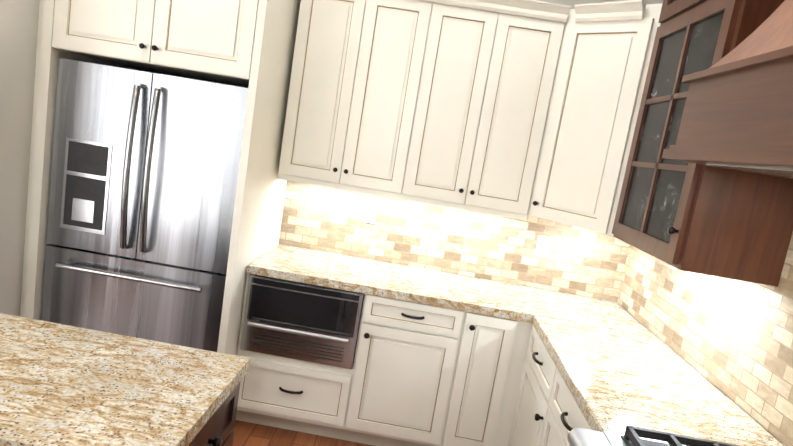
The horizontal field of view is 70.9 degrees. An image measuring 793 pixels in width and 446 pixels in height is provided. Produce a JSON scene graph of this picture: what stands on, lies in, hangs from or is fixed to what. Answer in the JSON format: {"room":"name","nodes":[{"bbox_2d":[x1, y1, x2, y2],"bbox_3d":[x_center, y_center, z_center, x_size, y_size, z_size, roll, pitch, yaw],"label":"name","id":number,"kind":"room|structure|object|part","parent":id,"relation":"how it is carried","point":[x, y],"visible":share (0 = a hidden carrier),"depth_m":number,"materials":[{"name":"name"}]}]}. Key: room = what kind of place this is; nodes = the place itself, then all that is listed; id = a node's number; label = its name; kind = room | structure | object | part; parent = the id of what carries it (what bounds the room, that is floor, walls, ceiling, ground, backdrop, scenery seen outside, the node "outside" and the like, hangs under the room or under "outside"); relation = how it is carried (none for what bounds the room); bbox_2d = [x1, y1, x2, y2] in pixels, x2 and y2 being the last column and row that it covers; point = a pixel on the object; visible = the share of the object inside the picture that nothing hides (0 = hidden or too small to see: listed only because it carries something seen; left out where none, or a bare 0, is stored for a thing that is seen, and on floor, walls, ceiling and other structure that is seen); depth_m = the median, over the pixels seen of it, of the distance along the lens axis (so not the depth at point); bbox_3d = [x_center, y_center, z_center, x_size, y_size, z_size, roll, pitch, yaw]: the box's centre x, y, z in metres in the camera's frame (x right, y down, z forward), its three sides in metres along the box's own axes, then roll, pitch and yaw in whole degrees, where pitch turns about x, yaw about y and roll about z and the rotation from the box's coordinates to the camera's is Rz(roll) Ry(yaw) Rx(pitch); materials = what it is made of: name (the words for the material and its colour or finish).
{"room":"kitchen","nodes":[
{"label":"kitchen","id":0,"kind":"room"},
{"bbox_2d":[0,0,39,316],"bbox_3d":[-1.823,-0.559,2.939,0.120,3.000,1.090,10,8,2],"label":"wall","id":1,"kind":"structure","parent":0,"point":[18,31],"depth_m":2.64,"materials":[{"name":"paint"}]},
{"bbox_2d":[232,420,373,445],"bbox_3d":[-3.231,0.876,2.295,12.000,0.060,13.500,10,8,2],"label":"floor","id":2,"kind":"structure","parent":0,"point":[249,434],"depth_m":3.03,"materials":[{"name":"brown wood"}]},
{"bbox_2d":[0,313,249,445],"bbox_3d":[-1.283,0.957,0.556,1.382,0.915,2.685,10,8,2],"label":"kitchen island","id":3,"kind":"object","parent":2,"relation":"on","point":[63,385],"visible":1,"depth_m":1.50,"materials":[{"name":"stone"}]},
{"bbox_2d":[41,58,247,351],"bbox_3d":[-1.281,0.118,3.111,0.935,1.800,0.830,10,8,2],"label":"refrigerator","id":4,"kind":"object","parent":2,"relation":"on","point":[144,176],"visible":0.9,"depth_m":2.73,"materials":[{"name":"silver metal"}]},
{"bbox_2d":[20,0,300,355],"bbox_3d":[-1.190,-0.370,3.017,1.181,2.810,0.881,10,8,2],"label":"tall cabinet","id":5,"kind":"object","parent":2,"relation":"on","point":[250,44],"visible":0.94,"depth_m":2.67,"materials":[{"name":"beige paint"}]},
{"bbox_2d":[236,244,783,445],"bbox_3d":[0.178,0.880,2.642,2.121,0.915,1.797,10,8,2],"label":"base cabinet","id":6,"kind":"object","parent":2,"relation":"on","point":[444,359],"depth_m":2.90,"materials":[{"name":"beige paint"}]},
{"bbox_3d":[-0.489,0.492,3.117,0.604,0.411,0.513,10,8,2],"label":"microwave drawer","id":7,"kind":"part","parent":6,"relation":"part of","materials":[{"name":"silver metal"}]},
{"bbox_2d":[567,425,739,445],"bbox_3d":[0.757,1.155,1.212,0.765,0.985,1.025,10,8,2],"label":"range","id":8,"kind":"object","parent":2,"relation":"on","point":[634,436],"visible":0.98,"depth_m":1.61,"materials":[{"name":"silver metal"}]},
{"bbox_2d":[139,0,662,301],"bbox_3d":[-0.131,-0.364,3.471,3.478,3.000,0.120,10,8,2],"label":"wall","id":9,"kind":"structure","parent":0,"point":[571,3],"depth_m":3.21,"materials":[{"name":"paint"}]},
{"bbox_2d":[277,0,570,219],"bbox_3d":[0.122,-0.699,3.133,1.395,1.125,0.396,10,8,2],"label":"upper cabinet","id":10,"kind":"object","parent":9,"relation":"attached to","point":[444,103],"visible":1,"depth_m":2.99,"materials":[{"name":"beige paint"}]},
{"bbox_2d":[279,181,629,301],"bbox_3d":[0.346,0.068,3.435,2.128,0.490,0.012,10,8,2],"label":"backsplash","id":11,"kind":"structure","parent":9,"relation":"attached to","point":[583,262],"depth_m":3.43,"materials":[{"name":"tile"}]},
{"bbox_2d":[362,202,377,223],"bbox_3d":[-0.164,-0.062,3.438,0.080,0.125,0.008,10,8,2],"label":"outlet","id":12,"kind":"object","parent":11,"relation":"attached to","point":[369,212],"visible":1,"depth_m":3.44,"materials":[{"name":"plastic"}]},
{"bbox_2d":[535,235,551,256],"bbox_3d":[0.896,0.142,3.399,0.080,0.125,0.008,10,8,2],"label":"outlet","id":13,"kind":"object","parent":11,"relation":"attached to","point":[543,246],"visible":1,"depth_m":3.40,"materials":[{"name":"plastic"}]},
{"bbox_2d":[527,0,662,235],"bbox_3d":[1.150,-0.520,2.958,0.697,1.095,0.661,10,8,2],"label":"upper cabinet","id":14,"kind":"object","parent":9,"relation":"attached to","point":[604,57],"visible":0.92,"depth_m":2.77,"materials":[{"name":"beige paint"}]},
{"bbox_2d":[618,303,785,445],"bbox_3d":[1.260,0.496,-0.716,0.120,3.000,8.220,10,8,2],"label":"wall","id":15,"kind":"structure","parent":0,"point":[710,382],"depth_m":2.26,"materials":[{"name":"tile"}]},
{"bbox_2d":[612,0,792,286],"bbox_3d":[1.284,-0.650,2.205,0.416,1.613,0.736,10,8,2],"label":"upper cabinet","id":16,"kind":"object","parent":15,"relation":"attached to","point":[710,220],"visible":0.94,"depth_m":1.98,"materials":[{"name":"brown wood"}]},
{"bbox_2d":[617,233,792,445],"bbox_3d":[1.259,0.339,0.268,0.012,1.185,6.208,10,8,2],"label":"backsplash","id":17,"kind":"structure","parent":15,"relation":"attached to","point":[731,339],"depth_m":2.19,"materials":[{"name":"tile"}]},
{"bbox_2d":[662,0,792,178],"bbox_3d":[1.186,-0.681,1.062,0.531,1.247,1.519,10,8,2],"label":"range hood","id":18,"kind":"object","parent":15,"relation":"attached to","point":[737,114],"visible":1,"depth_m":1.46,"materials":[{"name":"brown wood"}]}
]}

